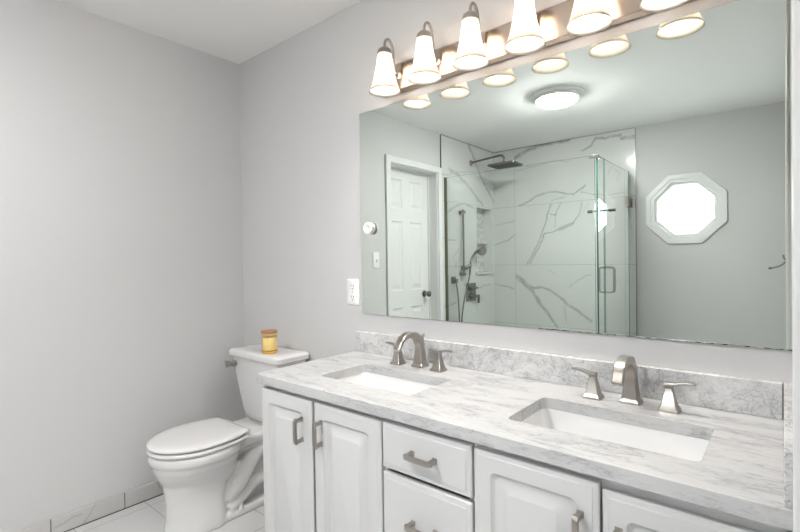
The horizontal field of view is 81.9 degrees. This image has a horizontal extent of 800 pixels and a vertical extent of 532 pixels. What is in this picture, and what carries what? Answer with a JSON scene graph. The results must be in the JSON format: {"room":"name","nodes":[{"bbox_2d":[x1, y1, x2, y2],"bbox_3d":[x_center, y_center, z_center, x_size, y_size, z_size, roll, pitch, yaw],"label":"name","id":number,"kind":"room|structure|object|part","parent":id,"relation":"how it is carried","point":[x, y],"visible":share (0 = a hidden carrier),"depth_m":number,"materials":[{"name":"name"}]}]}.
{"room":"bathroom","nodes":[
{"label":"bathroom","id":0,"kind":"room"},
{"bbox_2d":[0,0,245,531],"bbox_3d":[-2.018,0.018,1.615,0.150,2.395,3.461,0,1,40],"label":"wall","id":1,"kind":"structure","parent":0,"point":[122,314],"depth_m":2.21,"materials":[{"name":"grey paint"}]},
{"bbox_2d":[17,481,163,531],"bbox_3d":[-1.356,1.156,2.280,0.011,0.074,1.315,0,1,40],"label":"baseboard","id":2,"kind":"structure","parent":1,"relation":"attached to","point":[62,523],"depth_m":2.18,"materials":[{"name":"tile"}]},
{"bbox_2d":[67,494,264,531],"bbox_3d":[-0.557,1.270,0.432,4.800,0.120,3.461,0,1,40],"label":"floor","id":3,"kind":"structure","parent":0,"point":[149,515],"depth_m":2.15,"materials":[{"name":"tile"}]},
{"bbox_2d":[146,343,308,531],"bbox_3d":[-0.852,0.818,2.251,0.456,0.744,0.711,0,1,40],"label":"toilet","id":4,"kind":"object","parent":3,"relation":"on","point":[209,472],"visible":0.83,"depth_m":2.12,"materials":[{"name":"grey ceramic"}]},
{"bbox_3d":[-0.951,0.809,2.132,0.366,0.018,0.402,0,1,40],"label":"seat","id":5,"kind":"part","parent":4,"relation":"part of","materials":[{"name":"white plastic"}]},
{"bbox_3d":[-0.951,0.784,2.132,0.364,0.022,0.400,0,1,40],"label":"seat lid","id":6,"kind":"part","parent":4,"relation":"part of","materials":[{"name":"white plastic"}]},
{"bbox_3d":[-0.909,0.527,2.477,0.071,0.044,0.030,0,1,40],"label":"flush lever","id":7,"kind":"part","parent":4,"relation":"part of","materials":[{"name":"silver metal"}]},
{"bbox_3d":[-0.698,0.461,2.438,0.456,0.040,0.213,0,1,40],"label":"tank lid","id":8,"kind":"part","parent":4,"relation":"part of","materials":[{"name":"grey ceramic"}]},
{"bbox_2d":[261,329,277,353],"bbox_3d":[-0.666,0.385,2.350,0.084,0.112,0.084,0,1,40],"label":"candle jar","id":9,"kind":"object","parent":4,"relation":"on","point":[269,343],"visible":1,"depth_m":2.32,"materials":[{"name":"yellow glass"}]},
{"bbox_3d":[-0.667,0.336,2.350,0.084,0.014,0.084,0,1,40],"label":"lid","id":10,"kind":"part","parent":9,"relation":"part of","materials":[{"name":"brown wood"}]},
{"bbox_3d":[-0.695,0.645,2.441,0.436,0.332,0.185,0,1,40],"label":"tank","id":11,"kind":"part","parent":4,"relation":"part of","materials":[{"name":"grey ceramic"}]},
{"bbox_2d":[262,385,786,531],"bbox_3d":[0.224,0.809,1.455,1.527,0.752,0.568,0,1,40],"label":"vanity cabinet","id":12,"kind":"object","parent":3,"relation":"on","point":[328,467],"visible":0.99,"depth_m":1.27,"materials":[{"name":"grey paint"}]},
{"bbox_3d":[-0.403,0.772,1.664,0.293,0.628,0.020,0,1,40],"label":"door","id":13,"kind":"part","parent":12,"relation":"part of","materials":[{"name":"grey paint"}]},
{"bbox_3d":[-0.349,0.565,1.579,0.016,0.087,0.036,0,1,40],"label":"handle","id":14,"kind":"part","parent":12,"relation":"part of","materials":[{"name":"silver metal"}]},
{"bbox_3d":[-0.271,0.554,1.514,0.016,0.087,0.036,0,1,40],"label":"handle","id":15,"kind":"part","parent":12,"relation":"part of","materials":[{"name":"silver metal"}]},
{"bbox_3d":[-0.165,0.771,1.466,0.303,0.628,0.020,0,1,40],"label":"door","id":16,"kind":"part","parent":12,"relation":"part of","materials":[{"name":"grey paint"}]},
{"bbox_3d":[0.052,0.522,1.244,0.093,0.016,0.036,0,1,40],"label":"handle","id":17,"kind":"part","parent":12,"relation":"part of","materials":[{"name":"silver metal"}]},
{"bbox_3d":[0.055,0.717,1.247,0.093,0.016,0.036,0,1,40],"label":"handle","id":18,"kind":"part","parent":12,"relation":"part of","materials":[{"name":"silver metal"}]},
{"bbox_3d":[0.069,0.521,1.266,0.302,0.136,0.020,0,1,40],"label":"drawer","id":19,"kind":"part","parent":12,"relation":"part of","materials":[{"name":"grey paint"}]},
{"bbox_3d":[0.071,0.716,1.268,0.302,0.227,0.020,0,1,40],"label":"drawer","id":20,"kind":"part","parent":12,"relation":"part of","materials":[{"name":"grey paint"}]},
{"bbox_2d":[256,331,792,530],"bbox_3d":[0.226,0.369,1.457,1.558,0.127,0.548,0,1,40],"label":"countertop","id":21,"kind":"structure","parent":12,"relation":"on","point":[484,394],"depth_m":1.24,"materials":[{"name":"stone"}]},
{"bbox_2d":[337,372,434,394],"bbox_3d":[-0.056,0.507,1.659,0.481,0.144,0.296,0,1,40],"label":"sink","id":22,"kind":"object","parent":21,"relation":"in","point":[392,384],"visible":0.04,"depth_m":1.80,"materials":[{"name":"white ceramic"}]},
{"bbox_2d":[385,331,452,372],"bbox_3d":[0.040,0.325,1.775,0.328,0.145,0.176,0,1,40],"label":"faucet","id":23,"kind":"object","parent":21,"relation":"on","point":[420,361],"visible":1,"depth_m":1.79,"materials":[{"name":"silver metal"}]},
{"bbox_3d":[-0.009,0.361,1.872,0.049,0.071,0.049,0,1,40],"label":"handle","id":24,"kind":"part","parent":23,"relation":"part of","materials":[{"name":"silver metal"}]},
{"bbox_3d":[0.038,0.320,1.772,0.044,0.135,0.168,0,1,40],"label":"spout","id":25,"kind":"part","parent":23,"relation":"part of","materials":[{"name":"silver metal"}]},
{"bbox_3d":[0.145,0.361,1.745,0.049,0.071,0.049,0,1,40],"label":"handle","id":26,"kind":"part","parent":23,"relation":"part of","materials":[{"name":"silver metal"}]},
{"bbox_3d":[0.165,0.321,1.727,0.074,0.017,0.021,0,1,40],"label":"lever","id":27,"kind":"part","parent":23,"relation":"part of","materials":[{"name":"silver metal"}]},
{"bbox_2d":[521,408,708,517],"bbox_3d":[0.525,0.505,1.171,0.486,0.144,0.300,0,1,40],"label":"sink","id":28,"kind":"object","parent":21,"relation":"in","point":[657,441],"visible":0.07,"depth_m":1.26,"materials":[{"name":"white ceramic"}]},
{"bbox_2d":[571,355,696,414],"bbox_3d":[0.628,0.323,1.286,0.328,0.145,0.176,0,1,40],"label":"faucet","id":29,"kind":"object","parent":21,"relation":"on","point":[625,372],"visible":1,"depth_m":1.30,"materials":[{"name":"silver metal"}]},
{"bbox_3d":[0.558,0.319,1.400,0.074,0.017,0.021,0,1,40],"label":"lever","id":30,"kind":"part","parent":29,"relation":"part of","materials":[{"name":"silver metal"}]},
{"bbox_3d":[0.580,0.359,1.383,0.049,0.071,0.049,0,1,40],"label":"handle","id":31,"kind":"part","parent":29,"relation":"part of","materials":[{"name":"silver metal"}]},
{"bbox_3d":[0.626,0.318,1.283,0.044,0.135,0.168,0,1,40],"label":"spout","id":32,"kind":"part","parent":29,"relation":"part of","materials":[{"name":"silver metal"}]},
{"bbox_3d":[0.733,0.358,1.256,0.049,0.071,0.049,0,1,40],"label":"handle","id":33,"kind":"part","parent":29,"relation":"part of","materials":[{"name":"silver metal"}]},
{"bbox_3d":[0.753,0.319,1.238,0.074,0.017,0.021,0,1,40],"label":"lever","id":34,"kind":"part","parent":29,"relation":"part of","materials":[{"name":"silver metal"}]},
{"bbox_3d":[0.310,0.769,1.071,0.302,0.629,0.020,0,1,40],"label":"door","id":35,"kind":"part","parent":12,"relation":"part of","materials":[{"name":"grey paint"}]},
{"bbox_3d":[0.376,0.568,0.976,0.016,0.087,0.036,0,1,40],"label":"handle","id":36,"kind":"part","parent":12,"relation":"part of","materials":[{"name":"silver metal"}]},
{"bbox_3d":[0.435,0.577,0.927,0.016,0.087,0.036,0,1,40],"label":"handle","id":37,"kind":"part","parent":12,"relation":"part of","materials":[{"name":"silver metal"}]},
{"bbox_3d":[0.543,0.774,0.877,0.294,0.617,0.020,0,1,40],"label":"door","id":38,"kind":"part","parent":12,"relation":"part of","materials":[{"name":"grey paint"}]},
{"bbox_2d":[56,0,361,63],"bbox_3d":[-0.594,-1.245,0.400,4.800,0.120,3.461,0,1,40],"label":"ceiling","id":39,"kind":"structure","parent":0,"point":[236,31],"depth_m":2.24,"materials":[{"name":"paint"}]},
{"bbox_2d":[239,0,792,531],"bbox_3d":[0.482,-0.020,1.689,4.800,2.395,0.150,0,1,40],"label":"wall","id":40,"kind":"structure","parent":0,"point":[302,98],"depth_m":2.24,"materials":[{"name":"grey paint"}]},
{"bbox_2d":[347,279,359,304],"bbox_3d":[-0.222,0.122,2.173,0.078,0.122,0.009,0,1,40],"label":"wall outlet","id":41,"kind":"object","parent":40,"relation":"attached to","point":[353,291],"visible":1,"depth_m":2.17,"materials":[{"name":"white plastic"}]},
{"bbox_2d":[350,282,354,290],"bbox_3d":[-0.224,0.096,2.171,0.034,0.040,0.004,0,1,40],"label":"receptacle","id":42,"kind":"object","parent":41,"relation":"attached to","point":[352,284],"depth_m":2.17,"materials":[{"name":"white plastic"}]},
{"bbox_2d":[350,293,354,301],"bbox_3d":[-0.223,0.149,2.172,0.034,0.040,0.004,0,1,40],"label":"receptacle","id":43,"kind":"object","parent":41,"relation":"attached to","point":[352,295],"depth_m":2.17,"materials":[{"name":"white plastic"}]},
{"bbox_2d":[369,0,696,97],"bbox_3d":[0.341,-0.825,1.573,1.195,0.227,0.176,0,1,40],"label":"vanity light","id":44,"kind":"object","parent":40,"relation":"attached to","point":[530,31],"visible":1,"depth_m":1.58,"materials":[{"name":"white glass"}]},
{"bbox_3d":[-0.062,-0.785,1.879,0.128,0.150,0.128,0,1,40],"label":"lamp shade","id":45,"kind":"part","parent":44,"relation":"part of","materials":[{"name":"white glass"}]},
{"bbox_3d":[-0.037,-0.867,1.910,0.011,0.142,0.094,0,1,40],"label":"arm","id":46,"kind":"part","parent":44,"relation":"part of","materials":[{"name":"silver metal"}]},
{"bbox_3d":[0.093,-0.785,1.750,0.128,0.150,0.128,0,1,40],"label":"lamp shade","id":47,"kind":"part","parent":44,"relation":"part of","materials":[{"name":"white glass"}]},
{"bbox_3d":[0.118,-0.867,1.781,0.011,0.142,0.094,0,1,40],"label":"arm","id":48,"kind":"part","parent":44,"relation":"part of","materials":[{"name":"silver metal"}]},
{"bbox_3d":[0.248,-0.786,1.621,0.128,0.150,0.128,0,1,40],"label":"lamp shade","id":49,"kind":"part","parent":44,"relation":"part of","materials":[{"name":"white glass"}]},
{"bbox_3d":[0.273,-0.868,1.652,0.011,0.142,0.094,0,1,40],"label":"arm","id":50,"kind":"part","parent":44,"relation":"part of","materials":[{"name":"silver metal"}]},
{"bbox_3d":[0.403,-0.786,1.492,0.128,0.150,0.128,0,1,40],"label":"lamp shade","id":51,"kind":"part","parent":44,"relation":"part of","materials":[{"name":"white glass"}]},
{"bbox_3d":[0.558,-0.787,1.363,0.128,0.150,0.128,0,1,40],"label":"lamp shade","id":52,"kind":"part","parent":44,"relation":"part of","materials":[{"name":"white glass"}]},
{"bbox_3d":[0.713,-0.788,1.234,0.128,0.150,0.128,0,1,40],"label":"lamp shade","id":53,"kind":"part","parent":44,"relation":"part of","materials":[{"name":"white glass"}]},
{"bbox_2d":[356,331,782,419],"bbox_3d":[0.389,0.347,1.665,1.528,0.093,0.020,0,1,40],"label":"backsplash","id":54,"kind":"structure","parent":40,"relation":"attached to","point":[756,397],"depth_m":1.46,"materials":[{"name":"stone"}]},
{"bbox_2d":[359,0,791,350],"bbox_3d":[0.397,-0.242,1.636,1.518,0.919,0.030,0,1,40],"label":"wall mirror","id":55,"kind":"object","parent":40,"relation":"attached to","point":[638,184],"depth_m":1.44,"materials":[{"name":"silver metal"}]},
{"bbox_3d":[-0.141,-0.170,2.081,0.055,0.055,0.024,0,1,40],"label":"mirror knob","id":56,"kind":"part","parent":55,"relation":"part of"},
{"bbox_3d":[0.032,0.010,-0.089,0.120,2.395,3.461,0,1,40],"label":"wall","id":57,"kind":"structure","parent":0,"visible":0},
{"bbox_2d":[791,0,799,531],"bbox_3d":[0.208,0.141,0.224,0.012,2.120,1.250,0,1,40],"label":"trim","id":58,"kind":"structure","parent":57,"relation":"attached to","point":[795,4],"depth_m":0.65,"materials":[{"name":"white paint"}]}
]}

